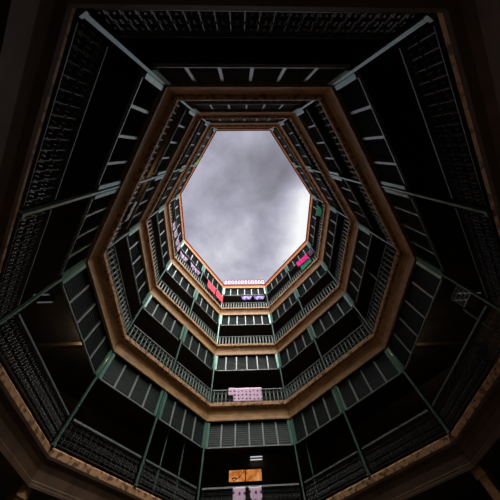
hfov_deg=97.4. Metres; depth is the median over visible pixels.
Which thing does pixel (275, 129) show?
screen
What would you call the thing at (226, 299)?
ceiling
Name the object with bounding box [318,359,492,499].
wall
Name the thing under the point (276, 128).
balustrade
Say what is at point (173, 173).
balustrade
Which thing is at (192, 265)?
shirt
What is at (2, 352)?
wall
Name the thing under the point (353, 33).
balustrade
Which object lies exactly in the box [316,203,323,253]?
balustrade
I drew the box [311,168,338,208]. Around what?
screen
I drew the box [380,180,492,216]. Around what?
post
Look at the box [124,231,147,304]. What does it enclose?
screen
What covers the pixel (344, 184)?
screen
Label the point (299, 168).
screen
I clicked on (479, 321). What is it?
balustrade
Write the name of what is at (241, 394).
blanket
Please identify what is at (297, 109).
post
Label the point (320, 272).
screen
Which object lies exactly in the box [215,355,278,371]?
screen
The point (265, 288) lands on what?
post
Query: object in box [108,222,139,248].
post
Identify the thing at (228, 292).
screen
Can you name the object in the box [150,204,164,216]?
post
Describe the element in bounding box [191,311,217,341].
balustrade
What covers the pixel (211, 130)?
screen
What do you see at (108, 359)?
post
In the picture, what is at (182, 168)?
post
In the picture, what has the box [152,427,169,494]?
pole
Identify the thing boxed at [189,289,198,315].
post
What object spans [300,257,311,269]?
sheet
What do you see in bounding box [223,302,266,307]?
balustrade
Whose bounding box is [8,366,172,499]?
wall
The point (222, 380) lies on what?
ceiling
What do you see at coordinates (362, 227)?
post
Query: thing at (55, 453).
ledge
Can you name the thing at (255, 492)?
towel
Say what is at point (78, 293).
screen
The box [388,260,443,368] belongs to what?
screen
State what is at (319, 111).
balustrade
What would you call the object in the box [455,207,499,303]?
balustrade
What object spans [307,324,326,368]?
post
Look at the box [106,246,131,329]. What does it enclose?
balustrade
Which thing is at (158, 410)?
post
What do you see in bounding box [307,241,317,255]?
post
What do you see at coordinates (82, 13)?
post
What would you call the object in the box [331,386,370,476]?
post
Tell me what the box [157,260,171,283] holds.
post
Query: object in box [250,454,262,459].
lamp
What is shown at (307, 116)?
screen
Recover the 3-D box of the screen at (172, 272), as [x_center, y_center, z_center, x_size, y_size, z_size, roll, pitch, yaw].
[-5.213,2.321,16.567,0.113,1.155,3.001,-32,-68,11]
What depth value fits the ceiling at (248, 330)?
19.03 m
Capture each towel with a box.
[123,200,136,221]
[207,280,215,294]
[216,290,222,302]
[233,487,245,499]
[248,486,261,499]
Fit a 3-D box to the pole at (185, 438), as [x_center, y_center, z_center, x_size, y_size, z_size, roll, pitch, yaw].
[-2.974,8.845,9.892,0.055,3.798,0.055,-22,-67,7]
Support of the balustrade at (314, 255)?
on the nosing at (210, 126)
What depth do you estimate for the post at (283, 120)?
12.17 m
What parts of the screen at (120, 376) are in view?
louver panel, rail, louver panel, frame, louver panel, louver panel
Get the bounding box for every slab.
[0,0,499,499]
[79,78,422,422]
[132,103,364,355]
[159,119,334,315]
[175,127,316,288]
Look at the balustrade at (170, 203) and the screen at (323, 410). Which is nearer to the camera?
the screen at (323, 410)
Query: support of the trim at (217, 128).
attached to the slab at (308, 233)
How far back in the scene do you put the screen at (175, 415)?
10.32 m
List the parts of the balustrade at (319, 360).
handrail, rail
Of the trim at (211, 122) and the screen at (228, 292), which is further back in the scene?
the screen at (228, 292)
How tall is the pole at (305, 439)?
3.798 m
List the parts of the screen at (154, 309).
louver panel, louver panel, rail, frame, louver panel, louver panel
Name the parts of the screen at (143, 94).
louver panel, louver panel, louver panel, frame, louver panel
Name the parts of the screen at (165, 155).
louver panel, louver panel, louver panel, louver panel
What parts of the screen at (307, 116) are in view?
louver panel, frame, louver panel, louver panel, louver panel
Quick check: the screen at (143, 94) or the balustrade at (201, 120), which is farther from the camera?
the balustrade at (201, 120)
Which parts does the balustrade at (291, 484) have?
handrail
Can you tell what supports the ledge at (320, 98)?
attached to the ceiling at (387, 80)
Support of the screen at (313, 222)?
attached to the slab at (308, 233)
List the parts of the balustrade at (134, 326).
handrail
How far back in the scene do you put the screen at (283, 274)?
21.66 m
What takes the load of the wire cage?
hanging from the slab at (406, 260)
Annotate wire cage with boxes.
[445,283,481,307]
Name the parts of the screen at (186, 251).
louver panel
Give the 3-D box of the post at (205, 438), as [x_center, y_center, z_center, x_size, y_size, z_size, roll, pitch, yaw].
[-2.154,9.585,9.936,0.332,3.200,0.155,26,-69,-13]
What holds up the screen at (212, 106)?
attached to the slab at (269, 349)
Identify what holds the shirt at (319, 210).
hanging from the clothes line
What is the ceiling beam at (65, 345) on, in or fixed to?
attached to the wall at (2, 352)
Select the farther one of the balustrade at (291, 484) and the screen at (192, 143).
the screen at (192, 143)
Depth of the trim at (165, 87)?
6.79 m
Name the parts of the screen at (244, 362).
louver panel, louver panel, louver panel, frame, rail, louver panel, louver panel, louver panel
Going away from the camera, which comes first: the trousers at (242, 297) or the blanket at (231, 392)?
the blanket at (231, 392)
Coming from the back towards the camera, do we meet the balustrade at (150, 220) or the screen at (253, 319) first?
the screen at (253, 319)
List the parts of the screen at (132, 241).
louver panel, rail, louver panel, louver panel, louver panel, frame, louver panel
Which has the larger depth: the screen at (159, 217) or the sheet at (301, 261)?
the sheet at (301, 261)
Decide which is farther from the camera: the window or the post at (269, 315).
the post at (269, 315)
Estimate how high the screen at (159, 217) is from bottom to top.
1.155 m
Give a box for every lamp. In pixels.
[32,292,55,303]
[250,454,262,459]
[451,291,481,300]
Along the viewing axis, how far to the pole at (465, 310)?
6.12 m
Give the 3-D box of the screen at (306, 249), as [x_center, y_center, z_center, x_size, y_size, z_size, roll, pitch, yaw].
[4.627,0.751,20.747,0.113,1.155,3.013,35,-72,-17]
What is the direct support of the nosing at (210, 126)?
attached to the ceiling at (248, 330)
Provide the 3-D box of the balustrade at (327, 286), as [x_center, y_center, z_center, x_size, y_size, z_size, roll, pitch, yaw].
[4.755,3.257,14.952,0.100,0.710,2.913,35,-72,-17]
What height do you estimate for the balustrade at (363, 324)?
0.710 m
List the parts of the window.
pane, pane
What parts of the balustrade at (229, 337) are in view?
handrail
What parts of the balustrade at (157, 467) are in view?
rail, handrail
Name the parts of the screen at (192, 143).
louver panel, louver panel, louver panel, louver panel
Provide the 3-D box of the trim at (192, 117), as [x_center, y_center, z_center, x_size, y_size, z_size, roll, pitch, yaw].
[-0.003,0.688,12.251,11.732,0.070,14.468,-1,-66,-2]
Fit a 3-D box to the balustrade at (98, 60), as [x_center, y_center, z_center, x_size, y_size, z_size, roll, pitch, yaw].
[-2.912,-1.883,3.408,0.100,0.685,2.781,32,-71,-15]
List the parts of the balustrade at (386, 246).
handrail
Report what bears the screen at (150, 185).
attached to the slab at (269, 349)
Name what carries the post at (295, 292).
on the nosing at (290, 117)
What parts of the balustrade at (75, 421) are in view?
rail, handrail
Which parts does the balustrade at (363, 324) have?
handrail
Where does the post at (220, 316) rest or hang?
on the nosing at (290, 117)
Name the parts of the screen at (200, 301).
louver panel, louver panel, rail, louver panel, louver panel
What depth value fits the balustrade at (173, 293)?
14.52 m
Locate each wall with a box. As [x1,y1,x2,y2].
[0,333,18,374]
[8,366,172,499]
[164,389,328,499]
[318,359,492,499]
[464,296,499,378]
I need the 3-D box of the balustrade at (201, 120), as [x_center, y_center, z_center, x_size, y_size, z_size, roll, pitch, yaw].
[-3.133,-5.138,10.788,0.100,0.710,2.732,32,-71,-15]
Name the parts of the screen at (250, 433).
louver panel, louver panel, louver panel, frame, rail, louver panel, louver panel, louver panel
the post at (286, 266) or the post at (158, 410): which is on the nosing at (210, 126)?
the post at (286, 266)
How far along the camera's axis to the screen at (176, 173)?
13.54 m
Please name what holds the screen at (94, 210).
attached to the slab at (406, 260)
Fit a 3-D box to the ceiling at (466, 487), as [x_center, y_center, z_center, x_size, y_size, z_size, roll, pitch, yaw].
[0.286,3.746,5.513,21.346,0.240,24.061,-1,-66,-2]
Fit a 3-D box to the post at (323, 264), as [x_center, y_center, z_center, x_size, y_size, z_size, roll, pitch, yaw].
[5.667,1.636,15.572,0.132,3.200,0.362,16,-67,-10]
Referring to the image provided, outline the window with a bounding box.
[227,466,263,484]
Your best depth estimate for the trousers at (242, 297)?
21.01 m
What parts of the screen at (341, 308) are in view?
louver panel, louver panel, frame, rail, louver panel, louver panel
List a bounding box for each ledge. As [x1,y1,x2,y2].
[0,8,499,499]
[99,94,401,408]
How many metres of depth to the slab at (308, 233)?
20.24 m
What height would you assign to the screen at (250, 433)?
1.155 m
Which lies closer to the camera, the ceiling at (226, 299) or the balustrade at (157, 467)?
the balustrade at (157, 467)
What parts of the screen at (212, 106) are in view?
louver panel, louver panel, louver panel, frame, rail, louver panel, louver panel, louver panel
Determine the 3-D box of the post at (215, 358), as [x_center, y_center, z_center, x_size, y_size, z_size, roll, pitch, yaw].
[-2.284,7.855,13.585,0.332,3.200,0.155,26,-69,-13]
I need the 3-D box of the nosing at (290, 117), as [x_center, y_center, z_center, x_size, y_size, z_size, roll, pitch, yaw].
[-0.033,0.408,12.870,12.357,0.230,15.092,-1,-66,-2]
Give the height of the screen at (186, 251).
1.155 m
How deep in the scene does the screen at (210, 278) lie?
21.40 m
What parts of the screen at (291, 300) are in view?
louver panel, louver panel, louver panel, louver panel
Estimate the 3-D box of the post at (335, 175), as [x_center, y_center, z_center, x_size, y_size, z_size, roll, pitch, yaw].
[3.895,-2.932,8.983,0.104,3.200,0.400,-35,-69,13]
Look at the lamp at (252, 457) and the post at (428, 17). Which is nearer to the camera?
the post at (428, 17)
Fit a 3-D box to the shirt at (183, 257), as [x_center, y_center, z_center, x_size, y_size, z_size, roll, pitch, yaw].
[-5.619,0.599,18.535,0.111,0.707,0.980,-32,-68,11]
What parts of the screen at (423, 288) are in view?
louver panel, frame, louver panel, louver panel, louver panel, rail, louver panel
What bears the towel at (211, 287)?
hanging from the clothes line
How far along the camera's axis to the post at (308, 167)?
13.20 m
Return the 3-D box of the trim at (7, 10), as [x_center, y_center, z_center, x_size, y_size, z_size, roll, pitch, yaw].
[0.334,4.019,4.897,11.732,0.070,14.468,-1,-66,-2]
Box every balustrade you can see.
[0,209,51,316]
[0,314,68,439]
[20,20,107,206]
[57,419,140,481]
[94,9,418,38]
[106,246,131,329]
[110,183,142,244]
[127,325,174,370]
[138,459,196,499]
[142,102,181,178]
[148,218,159,279]
[151,173,173,215]
[158,280,189,314]
[170,203,175,251]
[174,361,210,400]
[175,120,201,169]
[176,253,199,280]
[185,101,309,102]
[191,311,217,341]
[201,280,220,305]
[201,483,300,499]
[212,388,283,402]
[219,336,272,343]
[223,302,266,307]
[224,280,263,283]
[268,280,290,304]
[275,311,302,340]
[276,128,299,165]
[284,359,323,398]
[288,119,318,169]
[291,255,315,280]
[303,280,335,313]
[304,451,366,499]
[313,102,357,179]
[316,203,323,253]
[320,173,344,215]
[323,323,371,367]
[334,218,348,280]
[356,183,391,243]
[362,409,444,471]
[366,245,395,328]
[399,23,488,204]
[432,305,499,427]
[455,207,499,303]
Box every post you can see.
[0,258,86,324]
[16,180,120,219]
[50,349,114,446]
[75,8,170,90]
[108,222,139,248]
[126,291,151,333]
[133,390,167,486]
[140,170,166,182]
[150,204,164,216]
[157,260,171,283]
[171,325,187,371]
[174,165,185,171]
[181,101,199,116]
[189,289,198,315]
[197,422,209,499]
[199,265,205,282]
[209,355,217,402]
[216,314,221,343]
[264,287,268,306]
[268,313,275,341]
[275,353,286,400]
[277,119,286,125]
[284,265,291,282]
[287,418,305,499]
[291,101,313,115]
[293,288,304,315]
[306,166,320,172]
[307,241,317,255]
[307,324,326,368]
[321,261,337,283]
[327,13,436,90]
[329,171,360,183]
[329,205,346,217]
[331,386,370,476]
[343,292,372,331]
[358,222,393,246]
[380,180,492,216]
[384,346,450,433]
[416,255,499,310]
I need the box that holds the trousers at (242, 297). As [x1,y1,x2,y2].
[241,296,251,299]
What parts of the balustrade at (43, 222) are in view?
rail, handrail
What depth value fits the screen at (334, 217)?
15.60 m
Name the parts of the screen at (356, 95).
louver panel, frame, louver panel, louver panel, louver panel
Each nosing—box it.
[144,115,352,347]
[167,125,326,309]
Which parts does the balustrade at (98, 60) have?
rail, handrail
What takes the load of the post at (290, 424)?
on the ledge at (55, 453)
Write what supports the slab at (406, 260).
attached to the ceiling at (387, 80)
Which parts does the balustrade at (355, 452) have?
handrail, rail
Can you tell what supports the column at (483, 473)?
on the floor
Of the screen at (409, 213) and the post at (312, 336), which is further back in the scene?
the post at (312, 336)
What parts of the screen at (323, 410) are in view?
louver panel, louver panel, frame, rail, louver panel, louver panel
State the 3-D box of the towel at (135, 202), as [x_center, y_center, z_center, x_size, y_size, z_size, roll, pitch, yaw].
[-4.528,-1.474,8.205,0.210,0.289,0.852,32,-71,-15]
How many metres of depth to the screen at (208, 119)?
12.44 m
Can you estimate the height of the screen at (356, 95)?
1.155 m
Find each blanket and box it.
[228,388,234,395]
[233,387,262,401]
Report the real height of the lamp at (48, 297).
0.392 m
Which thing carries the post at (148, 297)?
on the ledge at (320, 98)
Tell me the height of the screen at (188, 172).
1.155 m
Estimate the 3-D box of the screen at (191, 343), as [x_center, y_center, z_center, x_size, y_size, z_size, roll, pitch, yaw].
[-3.322,6.349,14.039,0.113,1.155,3.001,-32,-68,11]
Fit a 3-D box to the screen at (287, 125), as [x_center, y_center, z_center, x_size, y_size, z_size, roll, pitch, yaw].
[2.854,-6.269,13.047,0.112,1.155,3.033,-35,-69,13]
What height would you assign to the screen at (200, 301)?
1.155 m
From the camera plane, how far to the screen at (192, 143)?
12.60 m
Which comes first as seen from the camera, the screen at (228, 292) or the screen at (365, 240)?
the screen at (365, 240)
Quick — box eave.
[180,130,310,284]
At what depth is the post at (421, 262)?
6.83 m
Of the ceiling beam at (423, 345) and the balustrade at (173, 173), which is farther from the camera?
the balustrade at (173, 173)
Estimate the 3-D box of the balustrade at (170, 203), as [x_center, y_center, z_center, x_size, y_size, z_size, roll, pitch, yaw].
[-5.910,-1.548,16.725,0.101,0.710,3.936,1,-66,-3]
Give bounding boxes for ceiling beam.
[0,342,82,350]
[415,341,480,348]
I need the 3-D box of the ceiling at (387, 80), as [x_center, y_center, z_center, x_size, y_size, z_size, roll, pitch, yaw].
[0.117,2.080,9.190,21.346,0.240,24.061,-1,-66,-2]
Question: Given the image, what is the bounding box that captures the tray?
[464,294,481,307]
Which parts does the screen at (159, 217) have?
louver panel, rail, louver panel, louver panel, louver panel, frame, louver panel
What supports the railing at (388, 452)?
in the wall at (411, 404)
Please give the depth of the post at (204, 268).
20.41 m
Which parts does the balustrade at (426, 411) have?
handrail, rail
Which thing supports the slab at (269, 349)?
attached to the ceiling at (222, 380)
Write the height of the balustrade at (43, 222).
0.685 m
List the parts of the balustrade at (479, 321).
rail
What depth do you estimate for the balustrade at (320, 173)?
12.32 m
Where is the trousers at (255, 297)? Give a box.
[254,296,263,299]
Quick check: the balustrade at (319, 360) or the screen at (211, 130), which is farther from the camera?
the screen at (211, 130)
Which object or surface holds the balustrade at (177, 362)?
on the ledge at (320, 98)
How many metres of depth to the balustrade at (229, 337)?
16.34 m
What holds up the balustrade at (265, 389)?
on the ledge at (320, 98)
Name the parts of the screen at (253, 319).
louver panel, louver panel, louver panel, frame, rail, louver panel, louver panel, louver panel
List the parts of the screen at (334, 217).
louver panel, frame, louver panel, louver panel, louver panel, rail, louver panel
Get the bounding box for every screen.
[58,193,112,275]
[59,268,110,374]
[93,70,158,188]
[97,352,162,416]
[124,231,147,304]
[125,174,156,229]
[142,297,182,340]
[151,62,349,81]
[153,106,190,172]
[155,210,167,267]
[156,167,180,208]
[158,392,204,447]
[166,265,194,298]
[173,198,180,244]
[175,163,193,194]
[178,120,204,166]
[180,245,201,271]
[182,328,212,369]
[191,103,300,109]
[193,128,212,162]
[193,294,218,324]
[202,267,221,294]
[208,119,279,120]
[208,419,292,448]
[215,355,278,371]
[220,315,270,325]
[223,289,265,295]
[267,269,287,293]
[272,293,297,323]
[274,127,296,162]
[280,330,313,367]
[282,120,313,166]
[288,246,310,271]
[292,388,342,443]
[296,164,317,196]
[297,266,327,297]
[300,106,342,173]
[309,199,318,246]
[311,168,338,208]
[312,295,353,338]
[324,211,338,268]
[336,349,401,409]
[338,174,372,228]
[339,71,409,188]
[347,230,372,303]
[388,193,444,271]
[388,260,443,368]
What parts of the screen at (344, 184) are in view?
louver panel, louver panel, louver panel, louver panel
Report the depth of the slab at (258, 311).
16.31 m
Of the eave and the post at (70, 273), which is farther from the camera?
the eave
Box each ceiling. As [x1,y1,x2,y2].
[0,8,499,457]
[0,448,499,499]
[107,101,395,392]
[148,119,348,343]
[169,196,323,307]
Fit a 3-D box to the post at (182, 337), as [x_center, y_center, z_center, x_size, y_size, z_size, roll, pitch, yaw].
[-4.001,5.528,12.452,0.104,3.200,0.400,-32,-68,11]
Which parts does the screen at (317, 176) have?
louver panel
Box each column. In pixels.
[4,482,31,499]
[471,463,499,499]
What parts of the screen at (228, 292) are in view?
louver panel, louver panel, louver panel, louver panel, louver panel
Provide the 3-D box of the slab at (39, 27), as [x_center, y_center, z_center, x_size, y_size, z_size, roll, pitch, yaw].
[0.321,3.899,5.162,12.317,0.550,15.052,-1,-66,-2]
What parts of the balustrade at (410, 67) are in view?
handrail, rail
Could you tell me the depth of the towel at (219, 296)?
20.07 m
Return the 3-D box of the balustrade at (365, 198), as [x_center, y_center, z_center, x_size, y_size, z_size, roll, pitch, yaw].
[4.896,-1.299,8.456,0.100,0.710,2.964,-35,-69,13]
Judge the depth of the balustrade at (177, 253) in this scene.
18.26 m
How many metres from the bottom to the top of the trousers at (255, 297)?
0.627 m
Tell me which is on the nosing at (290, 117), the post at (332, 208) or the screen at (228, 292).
the post at (332, 208)
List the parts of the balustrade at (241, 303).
handrail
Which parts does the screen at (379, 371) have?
louver panel, louver panel, frame, louver panel, rail, louver panel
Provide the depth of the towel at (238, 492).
8.91 m
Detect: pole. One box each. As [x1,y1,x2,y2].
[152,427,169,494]
[173,438,185,499]
[305,439,318,499]
[353,308,370,332]
[463,309,499,335]
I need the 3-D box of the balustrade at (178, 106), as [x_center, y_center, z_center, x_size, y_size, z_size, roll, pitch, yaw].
[-2.965,-3.473,7.111,0.100,0.710,2.761,32,-71,-15]
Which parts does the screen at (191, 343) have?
louver panel, louver panel, rail, frame, louver panel, louver panel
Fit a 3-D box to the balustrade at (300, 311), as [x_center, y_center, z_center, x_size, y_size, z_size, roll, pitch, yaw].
[2.802,5.545,15.898,0.100,0.710,2.913,35,-72,-17]
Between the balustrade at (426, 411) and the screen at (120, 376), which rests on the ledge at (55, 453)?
the balustrade at (426, 411)
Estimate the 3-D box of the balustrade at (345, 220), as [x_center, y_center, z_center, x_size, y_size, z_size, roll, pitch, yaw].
[5.695,0.143,13.584,0.100,0.710,4.162,-2,-66,-2]
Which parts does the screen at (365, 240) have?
louver panel, frame, louver panel, louver panel, louver panel, rail, louver panel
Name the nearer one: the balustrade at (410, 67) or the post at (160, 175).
the balustrade at (410, 67)
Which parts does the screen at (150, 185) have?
louver panel, louver panel, louver panel, louver panel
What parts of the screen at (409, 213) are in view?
frame, louver panel, louver panel, louver panel, rail, louver panel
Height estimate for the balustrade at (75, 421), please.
0.685 m
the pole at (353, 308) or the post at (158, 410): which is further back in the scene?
the pole at (353, 308)
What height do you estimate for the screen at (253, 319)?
1.155 m
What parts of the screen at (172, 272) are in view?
louver panel, louver panel, frame, louver panel, louver panel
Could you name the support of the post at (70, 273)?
on the ledge at (55, 453)
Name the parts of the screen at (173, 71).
louver panel, louver panel, louver panel, frame, rail, louver panel, louver panel, louver panel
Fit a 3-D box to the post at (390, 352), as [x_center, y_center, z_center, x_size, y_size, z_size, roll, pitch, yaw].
[6.080,4.989,8.232,0.132,3.200,0.362,16,-67,-10]
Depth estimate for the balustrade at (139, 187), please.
8.19 m
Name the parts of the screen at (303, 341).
louver panel, louver panel, frame, rail, louver panel, louver panel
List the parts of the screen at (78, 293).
louver panel, rail, louver panel, louver panel, louver panel, frame, louver panel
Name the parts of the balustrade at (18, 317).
rail, handrail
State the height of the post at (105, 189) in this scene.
3.200 m
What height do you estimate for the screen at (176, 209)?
1.155 m
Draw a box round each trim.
[0,0,499,499]
[86,84,415,421]
[138,110,359,355]
[163,122,330,315]
[178,128,312,288]
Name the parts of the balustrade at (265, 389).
handrail, rail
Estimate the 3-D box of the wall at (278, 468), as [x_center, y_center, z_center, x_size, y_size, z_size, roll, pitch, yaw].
[-0.317,12.532,15.485,9.539,21.082,0.300,0,-66,-3]
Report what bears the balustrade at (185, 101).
on the ledge at (320, 98)
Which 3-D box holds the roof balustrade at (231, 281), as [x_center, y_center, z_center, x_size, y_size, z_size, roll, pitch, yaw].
[-0.613,3.470,23.476,4.316,0.900,0.101,0,-66,-2]
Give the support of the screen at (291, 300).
attached to the slab at (258, 311)
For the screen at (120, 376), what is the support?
attached to the slab at (406, 260)
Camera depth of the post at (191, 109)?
8.28 m
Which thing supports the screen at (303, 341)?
attached to the slab at (269, 349)
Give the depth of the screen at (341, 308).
13.35 m
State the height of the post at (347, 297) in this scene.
3.200 m
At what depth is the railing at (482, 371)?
9.96 m
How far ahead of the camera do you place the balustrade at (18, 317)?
5.60 m
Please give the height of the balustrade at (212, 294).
0.710 m
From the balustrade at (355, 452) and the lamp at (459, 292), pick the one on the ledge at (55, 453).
the balustrade at (355, 452)
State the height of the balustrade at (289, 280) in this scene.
0.710 m
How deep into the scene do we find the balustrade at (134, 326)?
10.79 m
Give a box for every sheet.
[296,254,308,266]
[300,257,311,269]
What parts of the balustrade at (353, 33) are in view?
handrail, rail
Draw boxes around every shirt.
[180,251,187,261]
[191,263,199,274]
[316,205,322,215]
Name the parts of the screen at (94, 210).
louver panel, rail, louver panel, louver panel, louver panel, frame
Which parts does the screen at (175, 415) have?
louver panel, louver panel, rail, frame, louver panel, louver panel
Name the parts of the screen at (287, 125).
louver panel, louver panel, louver panel, louver panel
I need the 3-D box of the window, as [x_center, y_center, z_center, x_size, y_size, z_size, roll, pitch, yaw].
[-0.271,13.394,13.047,2.100,0.730,0.129,0,-66,-2]
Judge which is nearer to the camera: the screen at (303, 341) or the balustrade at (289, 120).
the balustrade at (289, 120)
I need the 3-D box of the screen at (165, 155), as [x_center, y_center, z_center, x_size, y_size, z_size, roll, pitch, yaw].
[-3.203,-4.497,9.133,0.113,1.155,2.832,32,-71,-15]
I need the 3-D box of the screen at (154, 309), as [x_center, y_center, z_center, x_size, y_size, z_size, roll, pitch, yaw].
[-5.044,3.987,12.890,0.113,1.155,3.001,-32,-68,11]
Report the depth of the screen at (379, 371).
9.65 m
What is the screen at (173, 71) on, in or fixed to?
attached to the slab at (406, 260)
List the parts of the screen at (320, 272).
louver panel, louver panel, frame, louver panel, louver panel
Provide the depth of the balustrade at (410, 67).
3.56 m
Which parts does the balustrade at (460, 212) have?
rail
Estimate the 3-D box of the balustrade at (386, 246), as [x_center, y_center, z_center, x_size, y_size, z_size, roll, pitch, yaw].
[5.864,1.808,9.908,0.100,0.710,4.189,-2,-66,-2]
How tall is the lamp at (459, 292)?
0.392 m
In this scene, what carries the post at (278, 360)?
on the ledge at (320, 98)
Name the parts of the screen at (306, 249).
louver panel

